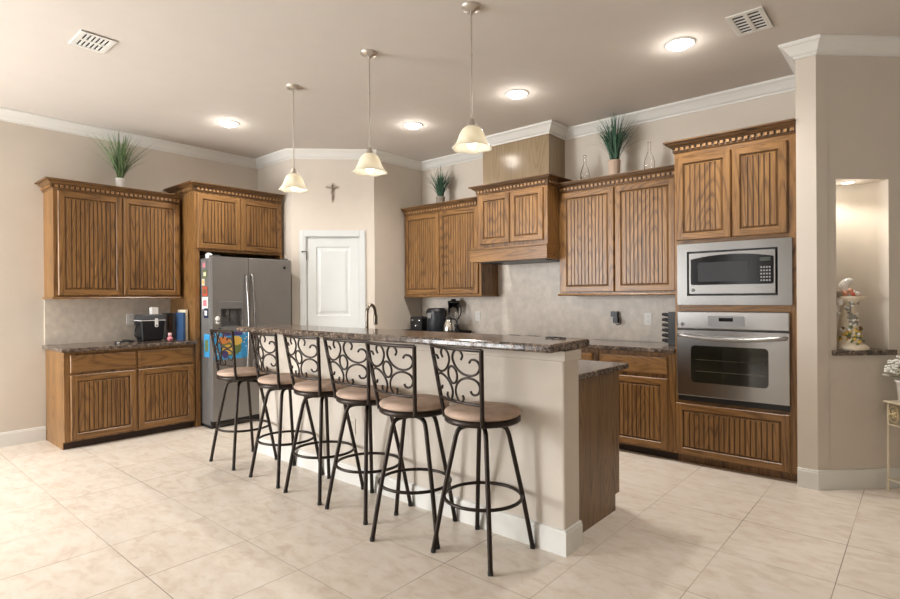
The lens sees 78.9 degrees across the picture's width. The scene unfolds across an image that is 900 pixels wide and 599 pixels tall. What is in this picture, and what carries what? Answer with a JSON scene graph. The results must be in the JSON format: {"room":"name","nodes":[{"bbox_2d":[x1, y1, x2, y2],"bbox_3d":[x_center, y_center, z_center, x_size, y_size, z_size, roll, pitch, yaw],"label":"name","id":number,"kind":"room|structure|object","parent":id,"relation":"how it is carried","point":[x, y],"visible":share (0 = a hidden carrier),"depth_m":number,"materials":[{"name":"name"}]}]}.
{"room":"kitchen","nodes":[
{"label":"kitchen","id":0,"kind":"room"},
{"bbox_2d":[0,120,257,432],"bbox_3d":[-5.019,-0.186,4.073,0.120,3.100,7.980,0,0,41],"label":"wall","id":1,"kind":"structure","parent":0,"point":[28,154],"depth_m":5.20,"materials":[{"name":"beige paint"}]},
{"bbox_2d":[0,426,45,447],"bbox_3d":[-5.668,1.303,3.216,0.014,0.135,5.417,0,0,41],"label":"baseboard","id":2,"kind":"structure","parent":1,"relation":"attached to","point":[23,436],"depth_m":5.12,"materials":[{"name":"white paint"}]},
{"bbox_2d":[44,299,169,344],"bbox_3d":[-3.522,0.212,5.697,0.012,0.445,1.160,0,0,41],"label":"backsplash","id":3,"kind":"structure","parent":1,"relation":"attached to","point":[66,321],"depth_m":5.56,"materials":[{"name":"tile"}]},
{"bbox_2d":[34,177,182,298],"bbox_3d":[-3.410,-0.561,5.534,0.400,1.110,1.210,0,0,41],"label":"upper cabinet","id":4,"kind":"object","parent":1,"relation":"attached to","point":[102,241],"visible":1,"depth_m":5.37,"materials":[{"name":"brown wood"}]},
{"bbox_2d":[87,132,147,186],"bbox_3d":[-3.318,-1.406,5.542,0.506,0.627,0.653,0,0,41],"label":"potted grass","id":5,"kind":"object","parent":4,"relation":"on","point":[119,159],"depth_m":5.54,"materials":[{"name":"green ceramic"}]},
{"bbox_2d":[115,178,124,186],"bbox_3d":[-3.369,-1.164,5.585,0.087,0.144,0.087,0,0,41],"label":"pot","id":6,"kind":"object","parent":4,"relation":"on","point":[120,182],"depth_m":5.55,"materials":[{"name":"white ceramic"}]},
{"bbox_2d":[127,314,133,324],"bbox_3d":[-3.403,0.208,5.818,0.008,0.115,0.070,0,0,41],"label":"wall outlet","id":7,"kind":"object","parent":1,"relation":"attached to","point":[130,317],"visible":1,"depth_m":5.82,"materials":[{"name":"white plastic"}]},
{"bbox_2d":[0,107,482,170],"bbox_3d":[-4.013,-1.694,4.623,9.559,0.100,2.203,0,0,-33],"label":"trim","id":8,"kind":"structure","parent":1,"relation":"attached to","point":[6,114],"depth_m":6.41,"materials":[{"name":"white paint"}]},
{"bbox_2d":[258,159,291,324],"bbox_3d":[-2.122,-0.212,6.749,0.752,3.100,0.100,0,0,41],"label":"wall","id":9,"kind":"structure","parent":0,"point":[271,178],"depth_m":6.58,"materials":[{"name":"beige paint"}]},
{"bbox_2d":[291,159,374,328],"bbox_3d":[-1.389,-0.217,6.549,0.973,3.100,0.100,0,0,-4],"label":"wall","id":10,"kind":"structure","parent":0,"point":[352,206],"depth_m":6.50,"materials":[{"name":"beige paint"}]},
{"bbox_2d":[325,183,337,201],"bbox_3d":[-1.401,-1.272,6.479,0.150,0.230,0.032,0,0,-4],"label":"crucifix","id":11,"kind":"object","parent":10,"relation":"attached to","point":[331,187],"visible":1,"depth_m":6.48,"materials":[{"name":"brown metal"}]},
{"bbox_2d":[299,230,365,327],"bbox_3d":[-1.389,0.256,6.513,0.773,2.155,0.175,0,0,-4],"label":"door","id":12,"kind":"structure","parent":10,"relation":"in","point":[332,262],"depth_m":6.51,"materials":[{"name":"white paint"}]},
{"bbox_2d":[374,162,421,329],"bbox_3d":[-0.629,-0.223,6.923,0.100,3.100,0.942,0,0,41],"label":"wall","id":13,"kind":"structure","parent":0,"point":[401,187],"depth_m":6.76,"materials":[{"name":"beige paint"}]},
{"bbox_2d":[259,338,578,529],"bbox_3d":[-0.489,0.804,3.881,3.010,1.060,0.167,0,0,41],"label":"wall","id":14,"kind":"structure","parent":0,"point":[545,439],"depth_m":3.21,"materials":[{"name":"beige paint"}]},
{"bbox_2d":[349,417,355,434],"bbox_3d":[-0.709,0.915,3.956,0.070,0.115,0.008,0,0,41],"label":"wall outlet","id":15,"kind":"object","parent":14,"relation":"attached to","point":[353,420],"visible":0.56,"depth_m":3.94,"materials":[{"name":"beige plastic"}]},
{"bbox_2d":[237,324,588,352],"bbox_3d":[-0.523,0.249,3.887,3.114,0.044,0.475,0,0,41],"label":"countertop","id":16,"kind":"structure","parent":14,"relation":"on","point":[537,344],"depth_m":3.33,"materials":[{"name":"brown stone"}]},
{"bbox_2d":[545,337,565,338],"bbox_3d":[0.597,0.216,3.088,0.112,0.009,0.049,0,0,41],"label":"cable","id":17,"kind":"object","parent":16,"relation":"on","point":[545,337],"visible":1,"depth_m":3.08,"materials":[{"name":"black plastic"}]},
{"bbox_2d":[258,334,580,361],"bbox_3d":[-0.497,0.301,3.875,3.034,0.055,0.179,0,0,41],"label":"trim","id":18,"kind":"structure","parent":14,"relation":"attached to","point":[563,356],"depth_m":3.05,"materials":[{"name":"beige paint"}]},
{"bbox_2d":[257,438,582,556],"bbox_3d":[-0.491,1.266,3.877,3.038,0.135,0.181,0,0,41],"label":"baseboard","id":19,"kind":"structure","parent":14,"relation":"attached to","point":[549,538],"depth_m":3.24,"materials":[{"name":"white paint"}]},
{"bbox_2d":[0,421,899,598],"bbox_3d":[-0.595,1.388,2.513,9.000,0.100,11.400,0,0,41],"label":"floor","id":20,"kind":"structure","parent":0,"point":[150,516],"depth_m":3.05,"materials":[{"name":"beige tile"}]},
{"bbox_2d":[45,344,194,449],"bbox_3d":[-3.278,0.908,5.494,0.621,0.880,1.155,0,0,41],"label":"base cabinet","id":21,"kind":"object","parent":20,"relation":"on","point":[100,396],"visible":1,"depth_m":5.19,"materials":[{"name":"brown wood"}]},
{"bbox_2d":[42,339,196,352],"bbox_3d":[-3.281,0.451,5.476,0.665,0.035,1.190,0,0,41],"label":"countertop","id":22,"kind":"structure","parent":21,"relation":"on","point":[109,345],"depth_m":5.26,"materials":[{"name":"brown stone"}]},
{"bbox_2d":[115,339,133,343],"bbox_3d":[-3.207,0.414,5.386,0.088,0.038,0.162,0,0,41],"label":"adapter","id":23,"kind":"object","parent":22,"relation":"on","point":[124,340],"visible":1,"depth_m":5.37,"materials":[{"name":"black plastic"}]},
{"bbox_2d":[133,314,164,340],"bbox_3d":[-3.170,0.295,5.727,0.214,0.275,0.294,0,0,41],"label":"cooler box","id":24,"kind":"object","parent":22,"relation":"on","point":[148,327],"visible":1,"depth_m":5.68,"materials":[{"name":"black plastic"}]},
{"bbox_2d":[149,307,157,313],"bbox_3d":[-3.119,0.119,5.760,0.060,0.080,0.071,0,0,41],"label":"charger","id":25,"kind":"object","parent":24,"relation":"on","point":[152,310],"visible":0.95,"depth_m":5.74,"materials":[{"name":"white plastic"}]},
{"bbox_2d":[162,313,168,339],"bbox_3d":[-3.066,0.288,5.890,0.008,0.285,0.070,0,0,41],"label":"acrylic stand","id":26,"kind":"object","parent":22,"relation":"on","point":[166,315],"visible":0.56,"depth_m":5.89,"materials":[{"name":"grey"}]},
{"bbox_2d":[167,333,172,340],"bbox_3d":[-2.890,0.386,5.640,0.054,0.089,0.054,0,0,41],"label":"figurine","id":27,"kind":"object","parent":22,"relation":"on","point":[169,338],"visible":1,"depth_m":5.63,"materials":[{"name":"pink ceramic"}]},
{"bbox_2d":[169,313,174,338],"bbox_3d":[-3.041,0.288,5.940,0.180,0.285,0.023,0,0,41],"label":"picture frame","id":28,"kind":"object","parent":22,"relation":"on","point":[171,315],"visible":0.5,"depth_m":5.89,"materials":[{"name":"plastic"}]},
{"bbox_2d":[175,312,185,339],"bbox_3d":[-2.889,0.285,5.856,0.200,0.290,0.025,0,0,41],"label":"book","id":29,"kind":"object","parent":22,"relation":"on","point":[180,318],"visible":0.96,"depth_m":5.83,"materials":[{"name":"blue paper"}]},
{"bbox_2d":[178,310,187,339],"bbox_3d":[-2.874,0.270,5.880,0.190,0.320,0.026,0,0,41],"label":"book","id":30,"kind":"object","parent":22,"relation":"on","point":[180,311],"visible":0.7,"depth_m":5.82,"materials":[{"name":"white paper"}]},
{"bbox_2d":[163,180,284,426],"bbox_3d":[-2.566,0.054,6.287,0.676,2.575,1.107,0,0,41],"label":"tall cabinet","id":31,"kind":"object","parent":20,"relation":"on","point":[226,221],"visible":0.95,"depth_m":5.95,"materials":[{"name":"brown wood"}]},
{"bbox_2d":[209,329,276,470],"bbox_3d":[-1.728,0.793,4.551,0.461,1.099,0.451,0,0,45],"label":"bar stool","id":32,"kind":"object","parent":20,"relation":"on","point":[240,375],"visible":0.94,"depth_m":4.43,"materials":[{"name":"brown metal"}]},
{"bbox_2d":[217,367,268,376],"bbox_3d":[-1.722,0.598,4.551,0.406,0.041,0.406,0,0,45],"label":"seat cushion","id":33,"kind":"object","parent":32,"relation":"on","point":[240,371],"depth_m":4.41,"materials":[{"name":"beige fabric"}]},
{"bbox_2d":[200,255,290,428],"bbox_3d":[-2.419,0.439,6.218,0.915,1.805,0.924,0,0,41],"label":"refrigerator","id":34,"kind":"object","parent":20,"relation":"on","point":[241,291],"visible":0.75,"depth_m":5.83,"materials":[{"name":"silver metal"}]},
{"bbox_2d":[202,261,205,268],"bbox_3d":[-2.583,-0.362,5.738,0.100,0.090,0.004,0,0,41],"label":"magnet","id":35,"kind":"object","parent":34,"relation":"attached to","point":[203,262],"visible":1,"depth_m":5.74,"materials":[{"name":"pink plastic"}]},
{"bbox_2d":[202,297,207,308],"bbox_3d":[-2.569,0.038,5.730,0.130,0.130,0.004,0,0,41],"label":"card","id":36,"kind":"object","parent":34,"relation":"attached to","point":[204,299],"visible":1,"depth_m":5.73,"materials":[{"name":"white paper"}]},
{"bbox_2d":[202,286,207,295],"bbox_3d":[-2.570,-0.087,5.729,0.110,0.100,0.004,0,0,41],"label":"magnet","id":37,"kind":"object","parent":34,"relation":"attached to","point":[204,288],"visible":1,"depth_m":5.73,"materials":[{"name":"plastic"}]},
{"bbox_2d":[203,270,206,277],"bbox_3d":[-2.571,-0.267,5.729,0.090,0.080,0.004,0,0,41],"label":"magnet","id":38,"kind":"object","parent":34,"relation":"attached to","point":[204,271],"visible":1,"depth_m":5.72,"materials":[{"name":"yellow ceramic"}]},
{"bbox_2d":[204,308,207,317],"bbox_3d":[-2.554,0.143,5.717,0.090,0.100,0.004,0,0,41],"label":"magnet","id":39,"kind":"object","parent":34,"relation":"attached to","point":[206,309],"visible":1,"depth_m":5.71,"materials":[{"name":"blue plastic"}]},
{"bbox_2d":[204,334,209,357],"bbox_3d":[-2.540,0.483,5.708,0.120,0.240,0.004,0,0,41],"label":"card","id":40,"kind":"object","parent":34,"relation":"attached to","point":[206,336],"visible":1,"depth_m":5.70,"materials":[{"name":"blue paper"}]},
{"bbox_2d":[214,331,247,359],"bbox_3d":[-2.308,0.482,5.772,0.003,0.288,0.375,0,0,41],"label":"poster","id":41,"kind":"object","parent":34,"relation":"attached to","point":[241,338],"visible":0.62,"depth_m":5.81,"materials":[{"name":"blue paper"}]},
{"bbox_2d":[249,331,323,488],"bbox_3d":[-1.244,0.790,4.141,0.446,1.099,0.449,-1,0,-43],"label":"bar stool","id":42,"kind":"object","parent":20,"relation":"on","point":[276,380],"visible":0.92,"depth_m":4.02,"materials":[{"name":"brown metal"}]},
{"bbox_2d":[258,373,312,384],"bbox_3d":[-1.244,0.596,4.141,0.406,0.041,0.406,-1,0,-43],"label":"seat cushion","id":43,"kind":"object","parent":42,"relation":"on","point":[284,378],"depth_m":4.00,"materials":[{"name":"beige fabric"}]},
{"bbox_2d":[283,334,363,505],"bbox_3d":[-0.887,0.789,3.816,0.461,1.099,0.451,0,0,44],"label":"bar stool","id":44,"kind":"object","parent":20,"relation":"on","point":[320,388],"visible":0.92,"depth_m":3.70,"materials":[{"name":"brown metal"}]},
{"bbox_2d":[294,379,351,391],"bbox_3d":[-0.881,0.594,3.816,0.406,0.041,0.406,0,0,44],"label":"seat cushion","id":45,"kind":"object","parent":44,"relation":"on","point":[325,385],"depth_m":3.68,"materials":[{"name":"beige fabric"}]},
{"bbox_2d":[323,337,412,524],"bbox_3d":[-0.527,0.787,3.504,0.449,1.099,0.439,0,0,41],"label":"bar stool","id":46,"kind":"object","parent":20,"relation":"on","point":[355,395],"visible":0.9,"depth_m":3.38,"materials":[{"name":"brown metal"}]},
{"bbox_2d":[336,385,399,399],"bbox_3d":[-0.525,0.592,3.507,0.406,0.041,0.406,0,0,41],"label":"seat cushion","id":47,"kind":"object","parent":46,"relation":"on","point":[348,393],"depth_m":3.37,"materials":[{"name":"beige fabric"}]},
{"bbox_2d":[365,341,456,549],"bbox_3d":[-0.246,0.786,3.134,0.501,1.099,0.489,0,0,15],"label":"bar stool","id":48,"kind":"object","parent":20,"relation":"on","point":[402,407],"visible":0.94,"depth_m":3.02,"materials":[{"name":"brown metal"}]},
{"bbox_2d":[379,394,448,411],"bbox_3d":[-0.205,0.591,3.153,0.406,0.041,0.406,-1,0,-44],"label":"seat cushion","id":49,"kind":"object","parent":48,"relation":"on","point":[425,402],"depth_m":3.03,"materials":[{"name":"beige fabric"}]},
{"bbox_2d":[429,343,534,576],"bbox_3d":[0.155,0.784,2.909,0.465,1.099,0.445,0,0,45],"label":"bar stool","id":50,"kind":"object","parent":20,"relation":"on","point":[484,415],"visible":1,"depth_m":2.80,"materials":[{"name":"brown metal"}]},
{"bbox_2d":[444,401,520,421],"bbox_3d":[0.172,0.589,2.901,0.406,0.041,0.406,0,0,-36],"label":"seat cushion","id":51,"kind":"object","parent":50,"relation":"on","point":[493,411],"depth_m":2.79,"materials":[{"name":"beige fabric"}]},
{"bbox_2d":[577,348,598,360],"bbox_3d":[1.271,0.878,5.311,0.656,0.880,0.621,0,0,41],"label":"base cabinet","id":52,"kind":"object","parent":20,"relation":"on","point":[586,353],"visible":0.03,"depth_m":4.92,"materials":[{"name":"brown wood"}]},
{"bbox_2d":[578,371,618,531],"bbox_3d":[-0.227,0.891,4.213,2.930,0.880,0.645,0,0,41],"label":"base cabinet","id":53,"kind":"object","parent":20,"relation":"on","point":[598,395],"visible":0.12,"depth_m":3.26,"materials":[{"name":"brown wood"}]},
{"bbox_2d":[578,360,628,380],"bbox_3d":[-0.219,0.434,4.225,3.010,0.035,0.708,0,0,41],"label":"countertop","id":54,"kind":"structure","parent":53,"relation":"on","point":[587,369],"depth_m":3.32,"materials":[{"name":"brown stone"}]},
{"bbox_2d":[365,303,377,327],"bbox_3d":[-0.662,0.225,4.581,0.114,0.386,0.192,0,0,41],"label":"faucet","id":55,"kind":"object","parent":54,"relation":"on","point":[375,316],"visible":0.69,"depth_m":4.54,"materials":[{"name":"silver metal"}]},
{"bbox_2d":[599,349,678,459],"bbox_3d":[1.771,0.876,4.877,0.660,0.880,0.621,0,0,41],"label":"base cabinet","id":56,"kind":"object","parent":20,"relation":"on","point":[647,388],"visible":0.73,"depth_m":4.58,"materials":[{"name":"brown wood"}]},
{"bbox_2d":[663,118,797,480],"bbox_3d":[2.301,0.021,4.389,0.915,2.585,0.686,0,0,41],"label":"tall cabinet","id":57,"kind":"object","parent":20,"relation":"on","point":[739,184],"visible":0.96,"depth_m":4.11,"materials":[{"name":"brown wood"}]},
{"bbox_2d":[677,311,790,411],"bbox_3d":[2.292,0.448,4.340,0.782,0.713,0.644,0,0,41],"label":"wall oven","id":58,"kind":"object","parent":57,"relation":"in","point":[734,358],"visible":1,"depth_m":4.12,"materials":[{"name":"silver metal"}]},
{"bbox_2d":[677,237,792,304],"bbox_3d":[2.268,-0.201,4.300,0.794,0.483,0.429,0,0,41],"label":"microwave","id":59,"kind":"object","parent":57,"relation":"in","point":[764,274],"visible":1,"depth_m":4.12,"materials":[{"name":"metal"}]},
{"bbox_2d":[795,55,817,469],"bbox_3d":[2.702,-0.238,4.058,0.119,3.100,0.665,0,0,41],"label":"wall pier","id":60,"kind":"object","parent":20,"relation":"on","point":[806,216],"visible":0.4,"depth_m":3.81,"materials":[{"name":"beige paint"}]},
{"bbox_2d":[883,400,899,491],"bbox_3d":[3.123,0.999,3.599,0.302,0.622,0.302,0,0,-4],"label":"plant stand","id":61,"kind":"object","parent":20,"relation":"on","point":[893,413],"visible":1,"depth_m":3.71,"materials":[{"name":"beige paint"}]},
{"bbox_2d":[882,356,899,401],"bbox_3d":[3.068,0.533,3.644,0.262,0.310,0.283,0,0,-10],"label":"flowering plant","id":62,"kind":"object","parent":61,"relation":"on","point":[888,368],"visible":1,"depth_m":3.67,"materials":[{"name":"white plant"}]},
{"bbox_3d":[0.227,0.883,6.216,2.101,0.880,0.621,0,0,41],"label":"base cabinet","id":63,"kind":"object","parent":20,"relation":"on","visible":0},
{"bbox_2d":[476,333,675,352],"bbox_3d":[0.722,0.423,5.779,3.425,0.035,0.643,0,0,41],"label":"countertop","id":64,"kind":"structure","parent":63,"relation":"on","point":[642,346],"depth_m":4.79,"materials":[{"name":"brown stone"}]},
{"bbox_2d":[405,329,471,332],"bbox_3d":[-0.173,0.393,6.705,0.842,0.034,0.372,0,0,41],"label":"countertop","id":65,"kind":"structure","parent":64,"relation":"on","point":[460,331],"depth_m":6.52,"materials":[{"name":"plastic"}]},
{"bbox_2d":[410,316,426,330],"bbox_3d":[-0.375,0.307,6.858,0.195,0.188,0.173,0,0,41],"label":"toaster","id":66,"kind":"object","parent":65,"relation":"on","point":[419,323],"visible":0.91,"depth_m":6.79,"materials":[{"name":"black plastic"}]},
{"bbox_2d":[426,308,446,331],"bbox_3d":[-0.166,0.251,6.668,0.256,0.300,0.249,0,0,41],"label":"coffee maker","id":67,"kind":"object","parent":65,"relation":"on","point":[436,317],"visible":0.86,"depth_m":6.57,"materials":[{"name":"grey plastic"}]},
{"bbox_2d":[443,317,456,331],"bbox_3d":[-0.006,0.301,6.429,0.148,0.196,0.179,0,0,-16],"label":"carafe","id":68,"kind":"object","parent":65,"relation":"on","point":[449,326],"visible":0.85,"depth_m":6.39,"materials":[{"name":"silver metal"}]},
{"bbox_2d":[448,299,461,331],"bbox_3d":[0.059,0.197,6.619,0.180,0.404,0.150,0,0,7],"label":"blender","id":69,"kind":"object","parent":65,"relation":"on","point":[453,305],"visible":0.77,"depth_m":6.57,"materials":[{"name":"grey plastic"}]},
{"bbox_2d":[448,303,458,323],"bbox_3d":[0.044,0.169,6.621,0.140,0.259,0.140,0,0,41],"label":"jar","id":70,"kind":"object","parent":69,"relation":"on","point":[453,308],"depth_m":6.57,"materials":[{"name":"clear glass"}]},
{"bbox_2d":[662,312,674,344],"bbox_3d":[1.967,0.255,4.849,0.143,0.290,0.140,0,0,41],"label":"spice rack","id":71,"kind":"object","parent":64,"relation":"on","point":[671,315],"visible":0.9,"depth_m":4.79,"materials":[{"name":"black plastic"}]},
{"bbox_2d":[0,0,899,160],"bbox_3d":[-0.616,-1.812,2.505,9.000,0.100,11.400,0,0,41],"label":"ceiling","id":72,"kind":"structure","parent":0,"point":[175,69],"depth_m":4.05,"materials":[{"name":"paint"}]},
{"bbox_2d":[68,30,117,53],"bbox_3d":[-2.428,-1.748,3.716,0.281,0.009,0.215,0,0,41],"label":"ceiling vent","id":73,"kind":"object","parent":72,"relation":"in","point":[82,39],"visible":1,"depth_m":3.71,"materials":[{"name":"white metal"}]},
{"bbox_2d":[217,120,239,126],"bbox_3d":[-2.207,-1.742,5.444,0.208,0.034,0.208,0,0,41],"label":"recessed light","id":74,"kind":"object","parent":72,"relation":"in","point":[227,123],"visible":1,"depth_m":5.40,"materials":[{"name":"white glass"}]},
{"bbox_2d":[278,84,309,192],"bbox_3d":[-1.295,-1.331,4.527,0.252,0.862,0.240,0,0,41],"label":"pendant light","id":75,"kind":"object","parent":72,"relation":"hanging from","point":[293,182],"visible":1,"depth_m":4.50,"materials":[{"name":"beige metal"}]},
{"bbox_2d":[352,49,386,176],"bbox_3d":[-0.578,-1.335,3.915,0.252,0.862,0.240,0,0,41],"label":"pendant light","id":76,"kind":"object","parent":72,"relation":"hanging from","point":[369,164],"visible":1,"depth_m":3.89,"materials":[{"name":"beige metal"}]},
{"bbox_2d":[365,147,373,152],"bbox_3d":[-0.576,-1.049,3.916,0.060,0.087,0.060,0,0,41],"label":"socket","id":77,"kind":"object","parent":76,"relation":"attached to","point":[369,150],"depth_m":3.90,"materials":[{"name":"silver metal"}]},
{"bbox_2d":[403,122,422,128],"bbox_3d":[-0.376,-1.754,5.546,0.208,0.034,0.208,0,0,41],"label":"recessed light","id":78,"kind":"object","parent":72,"relation":"in","point":[411,125],"visible":1,"depth_m":5.50,"materials":[{"name":"white glass"}]},
{"bbox_2d":[452,1,491,153],"bbox_3d":[0.130,-1.338,3.306,0.252,0.862,0.240,0,0,41],"label":"pendant light","id":79,"kind":"object","parent":72,"relation":"hanging from","point":[471,139],"visible":1,"depth_m":3.28,"materials":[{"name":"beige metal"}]},
{"bbox_2d":[467,118,476,124],"bbox_3d":[0.132,-1.052,3.307,0.060,0.087,0.060,0,0,41],"label":"socket","id":80,"kind":"object","parent":79,"relation":"attached to","point":[471,121],"depth_m":3.29,"materials":[{"name":"silver metal"}]},
{"bbox_2d":[505,89,528,98],"bbox_3d":[0.577,-1.758,4.709,0.208,0.034,0.208,0,0,41],"label":"recessed light","id":81,"kind":"object","parent":72,"relation":"in","point":[515,93],"visible":1,"depth_m":4.67,"materials":[{"name":"white glass"}]},
{"bbox_2d":[664,36,695,50],"bbox_3d":[1.599,-1.763,3.799,0.208,0.034,0.208,0,0,41],"label":"recessed light","id":82,"kind":"object","parent":72,"relation":"in","point":[679,43],"visible":1,"depth_m":3.76,"materials":[{"name":"white glass"}]},
{"bbox_2d":[725,6,772,36],"bbox_3d":[1.921,-1.777,3.502,0.213,0.009,0.330,0,0,41],"label":"ceiling vent","id":83,"kind":"object","parent":72,"relation":"in","point":[753,20],"visible":1,"depth_m":3.49,"materials":[{"name":"white metal"}]},
{"bbox_2d":[422,90,795,341],"bbox_3d":[1.334,-0.233,5.764,4.384,3.100,0.120,0,0,41],"label":"wall","id":84,"kind":"structure","parent":0,"point":[782,106],"depth_m":5.22,"materials":[{"name":"beige paint"}]},
{"bbox_2d":[401,196,498,296],"bbox_3d":[0.000,-0.586,6.573,1.282,1.110,0.400,0,0,41],"label":"upper cabinet","id":85,"kind":"object","parent":84,"relation":"attached to","point":[439,236],"visible":0.84,"depth_m":6.43,"materials":[{"name":"brown wood"}]},
{"bbox_2d":[425,164,455,202],"bbox_3d":[-0.156,-1.395,6.686,0.523,0.557,0.396,0,0,41],"label":"potted grass","id":86,"kind":"object","parent":85,"relation":"on","point":[440,189],"depth_m":6.66,"materials":[{"name":"green plant"}]},
{"bbox_2d":[436,196,444,202],"bbox_3d":[-0.116,-1.186,6.696,0.114,0.140,0.114,0,0,41],"label":"pot","id":87,"kind":"object","parent":85,"relation":"on","point":[439,198],"depth_m":6.65,"materials":[{"name":"beige ceramic"}]},
{"bbox_2d":[475,311,479,320],"bbox_3d":[0.333,0.198,6.534,0.070,0.115,0.008,0,0,41],"label":"wall outlet","id":88,"kind":"object","parent":84,"relation":"attached to","point":[477,313],"visible":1,"depth_m":6.54,"materials":[{"name":"white plastic"}]},
{"bbox_2d":[468,173,572,264],"bbox_3d":[0.763,-0.798,5.766,1.033,0.813,0.617,0,0,41],"label":"upper cabinet","id":89,"kind":"object","parent":84,"relation":"attached to","point":[518,219],"visible":0.89,"depth_m":5.50,"materials":[{"name":"brown wood"}]},
{"bbox_2d":[468,243,559,264],"bbox_3d":[0.731,-0.468,5.776,0.970,0.154,0.508,0,0,41],"label":"hood","id":90,"kind":"object","parent":89,"relation":"attached to","point":[508,253],"depth_m":5.56,"materials":[{"name":"brown wood"}]},
{"bbox_2d":[483,120,567,184],"bbox_3d":[0.761,-1.494,5.894,1.017,0.569,0.419,0,0,41],"label":"hood chimney","id":91,"kind":"object","parent":89,"relation":"on","point":[538,148],"visible":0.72,"depth_m":5.71,"materials":[{"name":"brown wood"}]},
{"bbox_2d":[422,262,674,341],"bbox_3d":[0.931,-0.004,6.027,3.430,0.815,0.012,0,0,41],"label":"backsplash","id":92,"kind":"structure","parent":84,"relation":"attached to","point":[528,302],"depth_m":5.90,"materials":[{"name":"tile"}]},
{"bbox_2d":[557,165,674,295],"bbox_3d":[1.584,-0.593,5.200,1.215,1.110,0.400,0,0,41],"label":"upper cabinet","id":93,"kind":"object","parent":84,"relation":"attached to","point":[617,231],"visible":0.96,"depth_m":5.03,"materials":[{"name":"brown wood"}]},
{"bbox_2d":[580,155,589,179],"bbox_3d":[1.344,-1.278,5.442,0.090,0.310,0.090,0,0,41],"label":"glass bottle","id":94,"kind":"object","parent":93,"relation":"on","point":[584,174],"visible":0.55,"depth_m":5.41,"materials":[{"name":"white"}]},
{"bbox_2d":[594,113,642,174],"bbox_3d":[1.522,-1.448,5.179,0.631,0.650,0.473,0,0,41],"label":"potted grass","id":95,"kind":"object","parent":93,"relation":"on","point":[615,140],"depth_m":5.16,"materials":[{"name":"plant"}]},
{"bbox_2d":[608,159,620,174],"bbox_3d":[1.567,-1.224,5.210,0.121,0.200,0.121,0,0,41],"label":"pot","id":96,"kind":"object","parent":95,"relation":"attached to","point":[613,164],"depth_m":5.16,"materials":[{"name":"ceramic"}]},
{"bbox_2d":[644,142,654,168],"bbox_3d":[1.832,-1.285,5.019,0.096,0.320,0.096,0,0,41],"label":"glass bottle","id":97,"kind":"object","parent":93,"relation":"on","point":[649,162],"visible":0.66,"depth_m":4.99,"materials":[{"name":"white"}]},
{"bbox_2d":[611,311,620,324],"bbox_3d":[1.634,0.183,5.367,0.105,0.135,0.050,0,0,41],"label":"plug adapter","id":98,"kind":"object","parent":84,"relation":"attached to","point":[614,314],"visible":1,"depth_m":5.36,"materials":[{"name":"black plastic"}]},
{"bbox_2d":[644,313,651,324],"bbox_3d":[1.882,0.185,5.191,0.070,0.115,0.008,0,0,41],"label":"wall outlet","id":99,"kind":"object","parent":84,"relation":"attached to","point":[647,316],"visible":1,"depth_m":5.19,"materials":[{"name":"white plastic"}]},
{"bbox_2d":[816,55,899,469],"bbox_3d":[4.216,-0.248,4.013,3.400,3.100,0.250,0,0,-4],"label":"wall","id":100,"kind":"structure","parent":0,"point":[858,97],"depth_m":3.79,"materials":[{"name":"beige paint"}]},
{"bbox_2d":[565,34,899,139],"bbox_3d":[3.296,-1.742,4.179,5.090,0.100,1.520,0,0,21],"label":"trim","id":101,"kind":"structure","parent":100,"relation":"attached to","point":[819,44],"depth_m":4.45,"materials":[{"name":"white paint"}]},
{"bbox_2d":[797,467,899,490],"bbox_3d":[4.187,1.235,3.883,3.495,0.135,0.096,0,0,-3],"label":"baseboard","id":102,"kind":"structure","parent":100,"relation":"attached to","point":[845,479],"depth_m":3.78,"materials":[{"name":"white paint"}]},
{"bbox_2d":[840,181,856,183],"bbox_3d":[2.832,-0.831,3.889,0.100,0.008,0.100,0,0,41],"label":"light","id":103,"kind":"object","parent":100,"relation":"attached to","point":[844,182],"visible":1,"depth_m":3.87,"materials":[{"name":"white paint"}]},
{"bbox_2d":[832,348,896,355],"bbox_3d":[2.855,0.367,3.894,0.450,0.035,0.273,0,0,-4],"label":"niche ledge","id":104,"kind":"object","parent":100,"relation":"attached to","point":[873,351],"visible":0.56,"depth_m":3.76,"materials":[{"name":"brown stone"}]},
{"bbox_2d":[836,278,869,349],"bbox_3d":[2.814,0.098,3.855,0.233,0.503,0.233,0,0,41],"label":"porcelain figurine","id":105,"kind":"object","parent":104,"relation":"on","point":[849,332],"visible":1,"depth_m":3.81,"materials":[{"name":"white ceramic"}]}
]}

